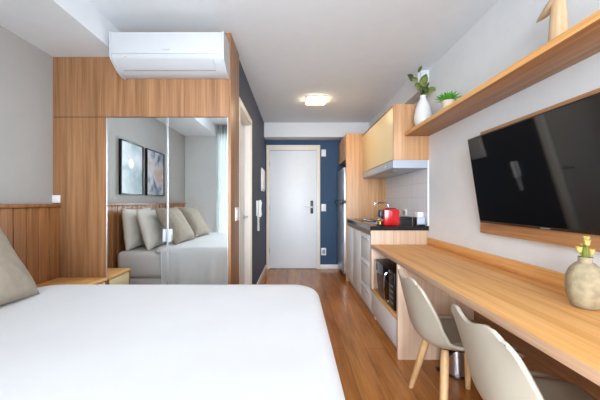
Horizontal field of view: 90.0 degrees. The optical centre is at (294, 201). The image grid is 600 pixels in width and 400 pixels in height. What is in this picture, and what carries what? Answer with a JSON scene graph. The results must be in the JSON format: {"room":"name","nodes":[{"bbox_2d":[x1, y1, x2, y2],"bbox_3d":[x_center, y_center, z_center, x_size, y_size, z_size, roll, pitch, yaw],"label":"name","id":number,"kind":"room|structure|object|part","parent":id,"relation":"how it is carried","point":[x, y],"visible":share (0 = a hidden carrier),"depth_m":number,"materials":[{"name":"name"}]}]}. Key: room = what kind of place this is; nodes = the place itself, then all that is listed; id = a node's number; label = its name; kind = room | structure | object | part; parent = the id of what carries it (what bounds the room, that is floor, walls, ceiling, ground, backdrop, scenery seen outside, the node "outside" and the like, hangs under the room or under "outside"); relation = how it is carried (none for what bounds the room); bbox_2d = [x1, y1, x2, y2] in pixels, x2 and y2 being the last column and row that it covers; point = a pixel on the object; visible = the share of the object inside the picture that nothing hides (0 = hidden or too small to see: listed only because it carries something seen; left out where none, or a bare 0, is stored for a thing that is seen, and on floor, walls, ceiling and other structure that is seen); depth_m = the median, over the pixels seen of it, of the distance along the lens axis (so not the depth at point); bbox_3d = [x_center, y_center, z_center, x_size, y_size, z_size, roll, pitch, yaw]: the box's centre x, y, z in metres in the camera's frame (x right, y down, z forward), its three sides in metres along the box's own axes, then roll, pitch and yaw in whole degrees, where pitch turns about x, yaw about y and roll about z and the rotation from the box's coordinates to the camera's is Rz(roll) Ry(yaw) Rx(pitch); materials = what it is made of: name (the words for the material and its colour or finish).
{"room":"studio apartment","nodes":[
{"label":"studio apartment","id":0,"kind":"room"},
{"bbox_2d":[0,26,52,203],"bbox_3d":[-1.990,-0.080,1.080,0.120,2.540,3.360,0,0,0],"label":"wall","id":1,"kind":"structure","parent":0,"point":[26,71],"depth_m":2.14,"materials":[{"name":"grey paint"}]},
{"bbox_2d":[0,204,60,284],"bbox_3d":[-1.893,0.593,1.026,0.071,1.155,2.724,0,0,0],"label":"headboard","id":2,"kind":"object","parent":1,"relation":"attached to","point":[32,230],"visible":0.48,"depth_m":2.17,"materials":[{"name":"brown wood"}]},
{"bbox_2d":[0,0,119,56],"bbox_3d":[-1.658,-1.252,0.955,0.544,0.195,2.869,0,0,0],"label":"soffit","id":3,"kind":"structure","parent":1,"relation":"attached to","point":[58,28],"depth_m":2.01,"materials":[{"name":"paint"}]},
{"bbox_2d":[239,60,265,284],"bbox_3d":[-0.590,-0.080,4.056,0.125,2.540,2.608,0,0,0],"label":"wall","id":4,"kind":"structure","parent":0,"point":[245,93],"depth_m":4.11,"materials":[{"name":"paint"}]},
{"bbox_2d":[241,122,247,284],"bbox_3d":[-0.583,0.145,3.184,0.088,2.074,0.669,0,0,0],"label":"door","id":5,"kind":"structure","parent":4,"relation":"in","point":[243,216],"depth_m":3.38,"materials":[{"name":"wood"}]},
{"bbox_2d":[239,97,251,284],"bbox_3d":[-0.580,0.107,3.180,0.134,2.165,0.820,0,0,0],"label":"trim","id":6,"kind":"structure","parent":4,"relation":"attached to","point":[244,117],"depth_m":3.52,"materials":[{"name":"white wood"}]},
{"bbox_2d":[256,200,261,230],"bbox_3d":[-0.489,0.183,4.100,0.076,0.423,0.100,0,0,0],"label":"intercom","id":7,"kind":"object","parent":4,"relation":"attached to","point":[258,203],"visible":1,"depth_m":4.08,"materials":[{"name":"white plastic"}]},
{"bbox_3d":[-0.501,0.290,4.101,0.034,0.209,0.082,0,0,0],"label":"coiled cord","id":8,"kind":"part","parent":7,"relation":"part of","materials":[{"name":"white plastic"}]},
{"bbox_2d":[256,265,265,284],"bbox_3d":[-0.520,1.153,4.465,0.014,0.075,1.748,0,0,0],"label":"baseboard","id":9,"kind":"structure","parent":4,"relation":"attached to","point":[264,269],"depth_m":4.59,"materials":[{"name":"white paint"}]},
{"bbox_2d":[261,168,264,191],"bbox_3d":[-0.510,-0.350,4.805,0.034,0.360,0.370,0,0,0],"label":"switch panel","id":10,"kind":"object","parent":4,"relation":"attached to","point":[262,169],"visible":1,"depth_m":4.66,"materials":[{"name":"white plastic"}]},
{"bbox_2d":[88,0,498,122],"bbox_3d":[-0.280,-1.400,2.440,3.600,0.100,6.140,0,0,0],"label":"ceiling","id":11,"kind":"structure","parent":0,"point":[356,54],"depth_m":2.45,"materials":[{"name":"paint"}]},
{"bbox_2d":[306,96,326,104],"bbox_3d":[0.275,-1.334,3.940,0.256,0.032,0.256,0,0,0],"label":"recessed light","id":12,"kind":"object","parent":11,"relation":"in","point":[310,100],"visible":1,"depth_m":3.90,"materials":[{"name":"white plastic"}]},
{"bbox_2d":[266,140,345,268],"bbox_3d":[0.361,-0.080,5.420,2.017,2.540,0.120,0,0,0],"label":"wall","id":13,"kind":"structure","parent":0,"point":[329,167],"depth_m":5.36,"materials":[{"name":"blue paint"}]},
{"bbox_2d":[269,151,316,267],"bbox_3d":[-0.036,0.132,5.325,0.846,2.100,0.069,0,0,0],"label":"door","id":14,"kind":"structure","parent":13,"relation":"in","point":[293,174],"depth_m":5.34,"materials":[{"name":"white wood"}]},
{"bbox_3d":[0.300,0.090,5.337,0.050,0.230,0.018,0,0,0],"label":"lock plate","id":15,"kind":"part","parent":14,"relation":"part of","materials":[{"name":"black plastic"}]},
{"bbox_2d":[266,145,319,268],"bbox_3d":[-0.030,0.087,5.350,0.959,2.205,0.020,0,0,0],"label":"trim","id":16,"kind":"structure","parent":13,"relation":"attached to","point":[268,147],"depth_m":5.34,"materials":[{"name":"white wood"}]},
{"bbox_2d":[264,123,368,139],"bbox_3d":[0.421,-1.228,5.230,1.897,0.245,0.260,0,0,0],"label":"trim","id":17,"kind":"structure","parent":13,"relation":"attached to","point":[272,131],"depth_m":5.10,"materials":[{"name":"paint"}]},
{"bbox_2d":[321,204,325,210],"bbox_3d":[0.512,0.100,5.353,0.085,0.130,0.014,0,0,0],"label":"light switch","id":18,"kind":"object","parent":13,"relation":"attached to","point":[323,206],"visible":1,"depth_m":5.35,"materials":[{"name":"white plastic"}]},
{"bbox_2d":[321,248,325,254],"bbox_3d":[0.512,0.885,5.353,0.085,0.130,0.014,0,0,0],"label":"wall socket","id":19,"kind":"object","parent":13,"relation":"attached to","point":[323,250],"visible":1,"depth_m":5.35,"materials":[{"name":"white plastic"}]},
{"bbox_2d":[321,149,325,155],"bbox_3d":[0.512,-0.875,5.353,0.080,0.125,0.014,0,0,0],"label":"light switch","id":20,"kind":"object","parent":13,"relation":"attached to","point":[323,151],"visible":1,"depth_m":5.35,"materials":[{"name":"white plastic"}]},
{"bbox_2d":[320,264,339,268],"bbox_3d":[0.625,1.153,5.353,0.350,0.075,0.014,0,0,0],"label":"baseboard","id":21,"kind":"structure","parent":13,"relation":"attached to","point":[322,266],"depth_m":5.34,"materials":[{"name":"white paint"}]},
{"bbox_2d":[259,269,482,399],"bbox_3d":[-0.280,1.240,2.440,3.600,0.100,6.140,0,0,0],"label":"floor","id":22,"kind":"structure","parent":0,"point":[368,365],"depth_m":2.39,"materials":[{"name":"laminate"}]},
{"bbox_2d":[36,277,106,287],"bbox_3d":[-1.681,0.894,2.223,0.382,0.592,0.325,0,0,0],"label":"nightstand","id":23,"kind":"object","parent":22,"relation":"on","point":[61,280],"visible":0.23,"depth_m":2.26,"materials":[{"name":"brown wood"}]},
{"bbox_2d":[53,33,238,284],"bbox_3d":[-1.220,-0.079,2.561,1.417,2.538,0.378,0,0,0],"label":"wardrobe","id":24,"kind":"object","parent":22,"relation":"on","point":[146,171],"visible":0.71,"depth_m":2.39,"materials":[{"name":"brown wood"}]},
{"bbox_2d":[52,195,60,202],"bbox_3d":[-1.896,-0.024,2.382,0.062,0.060,0.014,0,0,0],"label":"wall socket","id":25,"kind":"object","parent":24,"relation":"attached to","point":[55,198],"visible":1,"depth_m":2.38,"materials":[{"name":"white plastic"}]},
{"bbox_3d":[-1.717,0.258,2.405,0.424,1.864,0.030,0,0,0],"label":"panel","id":26,"kind":"part","parent":24,"relation":"part of","materials":[{"name":"brown wood"}]},
{"bbox_3d":[-1.260,0.228,2.397,0.486,1.801,0.011,0,0,0],"label":"mirror door","id":27,"kind":"part","parent":24,"relation":"part of","materials":[{"name":"white"}]},
{"bbox_3d":[-1.036,0.265,2.381,0.024,0.100,0.018,0,0,0],"label":"handle","id":28,"kind":"part","parent":24,"relation":"part of","materials":[{"name":"plastic"}]},
{"bbox_2d":[109,31,229,79],"bbox_3d":[-0.938,-1.113,2.288,0.836,0.282,0.197,0,0,0],"label":"air conditioner","id":29,"kind":"object","parent":24,"relation":"attached to","point":[134,55],"visible":1,"depth_m":2.20,"materials":[{"name":"plastic"}]},
{"bbox_3d":[-0.996,0.265,2.381,0.024,0.100,0.018,0,0,0],"label":"handle","id":30,"kind":"part","parent":24,"relation":"part of","materials":[{"name":"plastic"}]},
{"bbox_3d":[-0.958,-1.014,2.405,0.852,0.669,0.030,0,0,0],"label":"panel","id":31,"kind":"part","parent":24,"relation":"part of","materials":[{"name":"brown wood"}]},
{"bbox_3d":[-0.774,0.228,2.397,0.482,1.801,0.011,0,0,0],"label":"mirror door","id":32,"kind":"part","parent":24,"relation":"part of","materials":[{"name":"white"}]},
{"bbox_3d":[-0.522,-0.079,2.569,0.020,2.538,0.362,0,0,0],"label":"panel","id":33,"kind":"part","parent":24,"relation":"part of","materials":[{"name":"brown wood"}]},
{"bbox_2d":[235,207,238,220],"bbox_3d":[-0.504,0.105,2.620,0.014,0.115,0.130,0,0,0],"label":"light switch","id":34,"kind":"object","parent":24,"relation":"attached to","point":[236,208],"visible":1,"depth_m":2.59,"materials":[{"name":"white plastic"}]},
{"bbox_2d":[335,167,345,274],"bbox_3d":[1.018,0.330,4.915,0.645,1.720,0.700,0,0,0],"label":"refrigerator","id":35,"kind":"object","parent":22,"relation":"on","point":[341,174],"visible":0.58,"depth_m":4.76,"materials":[{"name":"metal"}]},
{"bbox_3d":[0.795,0.557,4.915,0.115,1.085,0.700,0,0,0],"label":"fridge door","id":36,"kind":"part","parent":35,"relation":"part of","materials":[{"name":"metal"}]},
{"bbox_3d":[0.795,-0.273,4.915,0.115,0.515,0.700,0,0,0],"label":"freezer door","id":37,"kind":"part","parent":35,"relation":"part of","materials":[{"name":"metal"}]},
{"bbox_2d":[338,133,385,280],"bbox_3d":[1.069,0.077,4.925,0.599,2.225,0.820,0,0,0],"label":"tall cabinet","id":38,"kind":"object","parent":22,"relation":"on","point":[361,193],"visible":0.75,"depth_m":4.51,"materials":[{"name":"brown wood"}]},
{"bbox_3d":[0.780,-0.842,5.138,0.020,0.383,0.393,0,0,0],"label":"door","id":39,"kind":"part","parent":38,"relation":"part of","materials":[{"name":"brown wood"}]},
{"bbox_3d":[0.780,-0.842,4.743,0.020,0.383,0.392,0,0,0],"label":"door","id":40,"kind":"part","parent":38,"relation":"part of","materials":[{"name":"brown wood"}]},
{"bbox_2d":[347,222,428,314],"bbox_3d":[1.068,0.741,3.790,0.602,0.898,1.448,0,0,0],"label":"base cabinet","id":41,"kind":"object","parent":22,"relation":"on","point":[360,240],"visible":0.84,"depth_m":3.32,"materials":[{"name":"brown wood"}]},
{"bbox_3d":[0.790,0.728,4.268,0.020,0.751,0.489,0,0,0],"label":"door","id":42,"kind":"part","parent":41,"relation":"part of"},
{"bbox_3d":[0.790,0.728,3.781,0.020,0.751,0.477,0,0,0],"label":"door","id":43,"kind":"part","parent":41,"relation":"part of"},
{"bbox_3d":[0.793,0.319,3.803,0.014,0.053,1.422,0,0,0],"label":"rail","id":44,"kind":"part","parent":41,"relation":"part of","materials":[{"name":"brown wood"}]},
{"bbox_3d":[0.790,0.490,3.317,0.020,0.276,0.446,0,0,0],"label":"drawer","id":45,"kind":"part","parent":41,"relation":"part of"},
{"bbox_3d":[0.790,0.768,3.317,0.020,0.272,0.446,0,0,0],"label":"drawer","id":46,"kind":"part","parent":41,"relation":"part of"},
{"bbox_3d":[0.790,1.006,3.304,0.020,0.195,0.472,0,0,0],"label":"drawer","id":47,"kind":"part","parent":41,"relation":"part of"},
{"bbox_2d":[346,218,428,230],"bbox_3d":[1.069,0.270,3.790,0.601,0.044,1.448,0,0,0],"label":"countertop","id":48,"kind":"structure","parent":41,"relation":"on","point":[372,227],"depth_m":3.07,"materials":[{"name":"black stone"}]},
{"bbox_2d":[356,219,380,220],"bbox_3d":[1.070,0.244,4.100,0.420,0.008,0.520,0,0,0],"label":"sink","id":49,"kind":"object","parent":48,"relation":"in","point":[356,219],"visible":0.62,"depth_m":4.15,"materials":[{"name":"silver metal"}]},
{"bbox_2d":[374,202,388,207],"bbox_3d":[1.014,0.123,3.519,0.194,0.250,0.089,0,0,0],"label":"faucet","id":50,"kind":"object","parent":48,"relation":"on","point":[374,202],"visible":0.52,"depth_m":3.49,"materials":[{"name":"silver metal"}]},
{"bbox_2d":[376,208,398,224],"bbox_3d":[0.988,0.156,3.210,0.220,0.184,0.130,0,0,0],"label":"coffee machine","id":51,"kind":"object","parent":48,"relation":"on","point":[388,216],"visible":1,"depth_m":3.15,"materials":[{"name":"red plastic"}]},
{"bbox_2d":[399,217,411,224],"bbox_3d":[1.192,0.204,3.250,0.115,0.088,0.100,0,0,0],"label":"caddy","id":52,"kind":"object","parent":48,"relation":"on","point":[402,220],"visible":0.8,"depth_m":3.20,"materials":[{"name":"black plastic"}]},
{"bbox_2d":[413,212,424,225],"bbox_3d":[1.300,0.176,3.150,0.090,0.143,0.100,0,0,0],"label":"box","id":53,"kind":"object","parent":48,"relation":"on","point":[418,220],"visible":0.99,"depth_m":3.10,"materials":[{"name":"white plastic"}]},
{"bbox_3d":[1.073,0.741,3.079,0.593,0.898,0.025,0,0,0],"label":"panel","id":54,"kind":"part","parent":41,"relation":"part of","materials":[{"name":"brown wood"}]},
{"bbox_2d":[371,248,473,359],"bbox_3d":[1.062,0.831,2.663,0.572,0.718,0.803,0,0,0],"label":"base cabinet","id":55,"kind":"object","parent":22,"relation":"on","point":[397,325],"visible":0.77,"depth_m":2.26,"materials":[{"name":"brown wood"}]},
{"bbox_3d":[1.062,0.831,3.050,0.572,0.718,0.030,0,0,0],"label":"panel","id":56,"kind":"part","parent":55,"relation":"part of","materials":[{"name":"brown wood"}]},
{"bbox_2d":[371,289,396,319],"bbox_3d":[1.062,0.892,2.679,0.571,0.026,0.772,0,0,0],"label":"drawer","id":57,"kind":"object","parent":55,"relation":"attached to","point":[393,314],"depth_m":2.60,"materials":[{"name":"white wood"}]},
{"bbox_3d":[0.791,1.009,2.679,0.022,0.202,0.771,0,0,0],"label":"drawer","id":58,"kind":"part","parent":55,"relation":"part of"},
{"bbox_2d":[374,259,396,310],"bbox_3d":[0.960,0.722,2.683,0.424,0.314,0.615,0,0,0],"label":"microwave oven","id":59,"kind":"object","parent":55,"relation":"on","point":[385,270],"visible":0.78,"depth_m":2.58,"materials":[{"name":"black plastic"}]},
{"bbox_3d":[0.794,0.717,2.755,0.016,0.297,0.470,0,0,0],"label":"door","id":60,"kind":"part","parent":59,"relation":"part of","materials":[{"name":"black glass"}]},
{"bbox_3d":[0.767,0.720,2.540,0.038,0.255,0.016,0,0,0],"label":"handle","id":61,"kind":"part","parent":59,"relation":"part of","materials":[{"name":"silver metal"}]},
{"bbox_3d":[0.794,0.717,2.446,0.016,0.297,0.143,0,0,0],"label":"control panel","id":62,"kind":"part","parent":59,"relation":"part of","materials":[{"name":"black plastic"}]},
{"bbox_3d":[1.062,0.831,2.277,0.572,0.718,0.030,0,0,0],"label":"panel","id":63,"kind":"part","parent":55,"relation":"part of","materials":[{"name":"brown wood"}]},
{"bbox_2d":[435,348,464,379],"bbox_3d":[1.109,1.037,2.100,0.218,0.306,0.186,0,0,0],"label":"waste bin","id":64,"kind":"object","parent":22,"relation":"on","point":[456,360],"visible":0.23,"depth_m":2.02,"materials":[{"name":"metal"}]},
{"bbox_2d":[398,269,524,399],"bbox_3d":[0.884,0.797,1.696,0.551,0.785,0.476,0,0,2],"label":"dining chair","id":65,"kind":"object","parent":22,"relation":"on","point":[441,331],"visible":0.67,"depth_m":1.58,"materials":[{"name":"plastic"}]},
{"bbox_3d":[0.776,0.985,1.863,0.044,0.410,0.167,0,0,-25],"label":"leg","id":66,"kind":"part","parent":65,"relation":"part of","materials":[{"name":"brown wood"}]},
{"bbox_3d":[0.764,0.985,1.537,0.044,0.410,0.167,0,0,29],"label":"leg","id":67,"kind":"part","parent":65,"relation":"part of","materials":[{"name":"brown wood"}]},
{"bbox_3d":[1.066,0.985,1.853,0.044,0.410,0.166,0,0,29],"label":"leg","id":68,"kind":"part","parent":65,"relation":"part of","materials":[{"name":"brown wood"}]},
{"bbox_2d":[371,237,599,399],"bbox_3d":[1.073,0.776,1.482,0.591,0.828,3.164,0,0,0],"label":"desk","id":69,"kind":"object","parent":22,"relation":"on","point":[529,306],"visible":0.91,"depth_m":1.46,"materials":[{"name":"brown wood"}]},
{"bbox_3d":[1.359,0.826,1.081,0.020,0.708,2.361,0,0,0],"label":"panel","id":70,"kind":"part","parent":69,"relation":"part of","materials":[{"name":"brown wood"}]},
{"bbox_2d":[564,236,599,310],"bbox_3d":[1.195,0.287,1.234,0.128,0.293,0.128,0,0,0],"label":"vase","id":71,"kind":"object","parent":69,"relation":"on","point":[582,277],"visible":1,"depth_m":1.21,"materials":[{"name":"beige ceramic"}]},
{"bbox_3d":[1.175,0.197,1.241,0.023,0.026,0.023,0,0,0],"label":"flower","id":72,"kind":"part","parent":71,"relation":"part of","materials":[{"name":"yellow plant"}]},
{"bbox_3d":[1.191,0.165,1.223,0.023,0.026,0.023,0,0,0],"label":"flower","id":73,"kind":"part","parent":71,"relation":"part of","materials":[{"name":"yellow plant"}]},
{"bbox_3d":[1.221,0.205,1.235,0.023,0.026,0.023,0,0,0],"label":"flower","id":74,"kind":"part","parent":71,"relation":"part of","materials":[{"name":"yellow plant"}]},
{"bbox_2d":[451,304,596,399],"bbox_3d":[0.891,0.797,1.075,0.551,0.785,0.476,0,0,1],"label":"dining chair","id":75,"kind":"object","parent":22,"relation":"on","point":[497,371],"visible":1,"depth_m":1.01,"materials":[{"name":"beige plastic"}]},
{"bbox_3d":[-0.887,0.852,0.945,1.925,0.675,1.510,0,0,0],"label":"bed","id":76,"kind":"object","parent":22,"relation":"on","visible":0},
{"bbox_2d":[0,285,344,399],"bbox_3d":[-0.649,0.742,0.950,1.650,0.556,1.678,0,0,0],"label":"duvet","id":77,"kind":"object","parent":76,"relation":"on","point":[60,342],"visible":0.94,"depth_m":0.98,"materials":[{"name":"white fabric"}]},
{"bbox_2d":[0,228,39,304],"bbox_3d":[-1.395,0.264,1.262,0.283,0.403,0.502,0,0,-4],"label":"cushion","id":78,"kind":"object","parent":77,"relation":"on","point":[16,283],"visible":1,"depth_m":1.38,"materials":[{"name":"beige fabric"}]},
{"bbox_2d":[414,0,599,272],"bbox_3d":[1.430,-0.080,2.440,0.120,2.540,6.080,0,0,0],"label":"wall","id":79,"kind":"structure","parent":0,"point":[509,31],"depth_m":2.11,"materials":[{"name":"paint"}]},
{"bbox_2d":[363,160,426,177],"bbox_3d":[1.173,-0.387,3.755,0.354,0.086,1.370,0,0,0],"label":"range hood","id":80,"kind":"object","parent":79,"relation":"attached to","point":[393,168],"visible":1,"depth_m":3.25,"materials":[{"name":"metal"}]},
{"bbox_2d":[362,104,428,172],"bbox_3d":[1.188,-0.715,3.790,0.362,0.570,1.448,0,0,0],"label":"upper cabinet","id":81,"kind":"object","parent":79,"relation":"attached to","point":[385,141],"visible":0.9,"depth_m":3.07,"materials":[{"name":"brown wood"}]},
{"bbox_3d":[1.018,-0.708,3.801,0.022,0.540,1.422,0,0,0],"label":"door","id":82,"kind":"part","parent":81,"relation":"part of","materials":[{"name":"beige wood"}]},
{"bbox_3d":[1.188,-0.715,3.077,0.362,0.570,0.022,0,0,0],"label":"panel","id":83,"kind":"part","parent":81,"relation":"part of","materials":[{"name":"brown wood"}]},
{"bbox_2d":[369,70,428,127],"bbox_3d":[1.315,-1.240,4.088,0.110,0.220,2.025,0,0,0],"label":"trim","id":84,"kind":"structure","parent":79,"relation":"attached to","point":[408,94],"depth_m":3.41,"materials":[{"name":"paint"}]},
{"bbox_2d":[402,209,406,215],"bbox_3d":[1.355,0.130,3.720,0.014,0.085,0.130,0,0,0],"label":"wall socket","id":85,"kind":"object","parent":79,"relation":"attached to","point":[404,211],"visible":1,"depth_m":3.70,"materials":[{"name":"white plastic"}]},
{"bbox_2d":[386,168,426,225],"bbox_3d":[1.366,-0.091,3.790,0.008,0.678,1.410,0,0,0],"label":"backsplash","id":86,"kind":"structure","parent":79,"relation":"attached to","point":[408,191],"depth_m":3.57,"materials":[{"name":"tile"}]},
{"bbox_2d":[427,160,428,225],"bbox_3d":[1.362,-0.092,3.075,0.016,0.674,0.017,0,0,0],"label":"trim","id":87,"kind":"structure","parent":79,"relation":"attached to","point":[427,160],"depth_m":3.07,"materials":[{"name":"white paint"}]},
{"bbox_2d":[404,10,599,135],"bbox_3d":[1.243,-0.690,1.607,0.251,0.034,2.915,0,0,0],"label":"wall shelf","id":88,"kind":"object","parent":79,"relation":"attached to","point":[580,42],"visible":1,"depth_m":1.57,"materials":[{"name":"brown wood"}]},
{"bbox_2d":[408,66,435,125],"bbox_3d":[1.228,-1.022,2.914,0.281,0.630,0.166,0,0,-35],"label":"vase","id":89,"kind":"object","parent":88,"relation":"on","point":[423,111],"visible":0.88,"depth_m":2.89,"materials":[{"name":"ceramic"}]},
{"bbox_2d":[434,91,461,108],"bbox_3d":[1.253,-0.805,2.462,0.197,0.196,0.200,0,0,-35],"label":"potted succulent","id":90,"kind":"object","parent":88,"relation":"on","point":[450,97],"visible":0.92,"depth_m":2.42,"materials":[{"name":"plant"}]},
{"bbox_2d":[441,99,454,108],"bbox_3d":[1.255,-0.767,2.460,0.102,0.120,0.102,0,0,0],"label":"pot","id":91,"kind":"object","parent":90,"relation":"attached to","point":[444,102],"depth_m":2.43,"materials":[{"name":"white ceramic"}]},
{"bbox_2d":[536,0,568,41],"bbox_3d":[1.252,-0.856,1.462,0.082,0.297,0.181,0,0,0],"label":"bird","id":92,"kind":"object","parent":88,"relation":"on","point":[557,9],"visible":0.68,"depth_m":1.41},
{"bbox_2d":[480,88,599,251],"bbox_3d":[1.355,-0.141,1.445,0.029,0.723,1.450,0,0,0],"label":"board","id":93,"kind":"object","parent":79,"relation":"attached to","point":[568,239],"visible":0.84,"depth_m":1.62,"materials":[{"name":"brown wood"}]},
{"bbox_2d":[468,92,599,235],"bbox_3d":[1.278,-0.150,1.565,0.123,0.588,1.110,0,0,0],"label":"television","id":94,"kind":"object","parent":93,"relation":"attached to","point":[542,170],"visible":1,"depth_m":1.51,"materials":[{"name":"black glass"}]}
]}

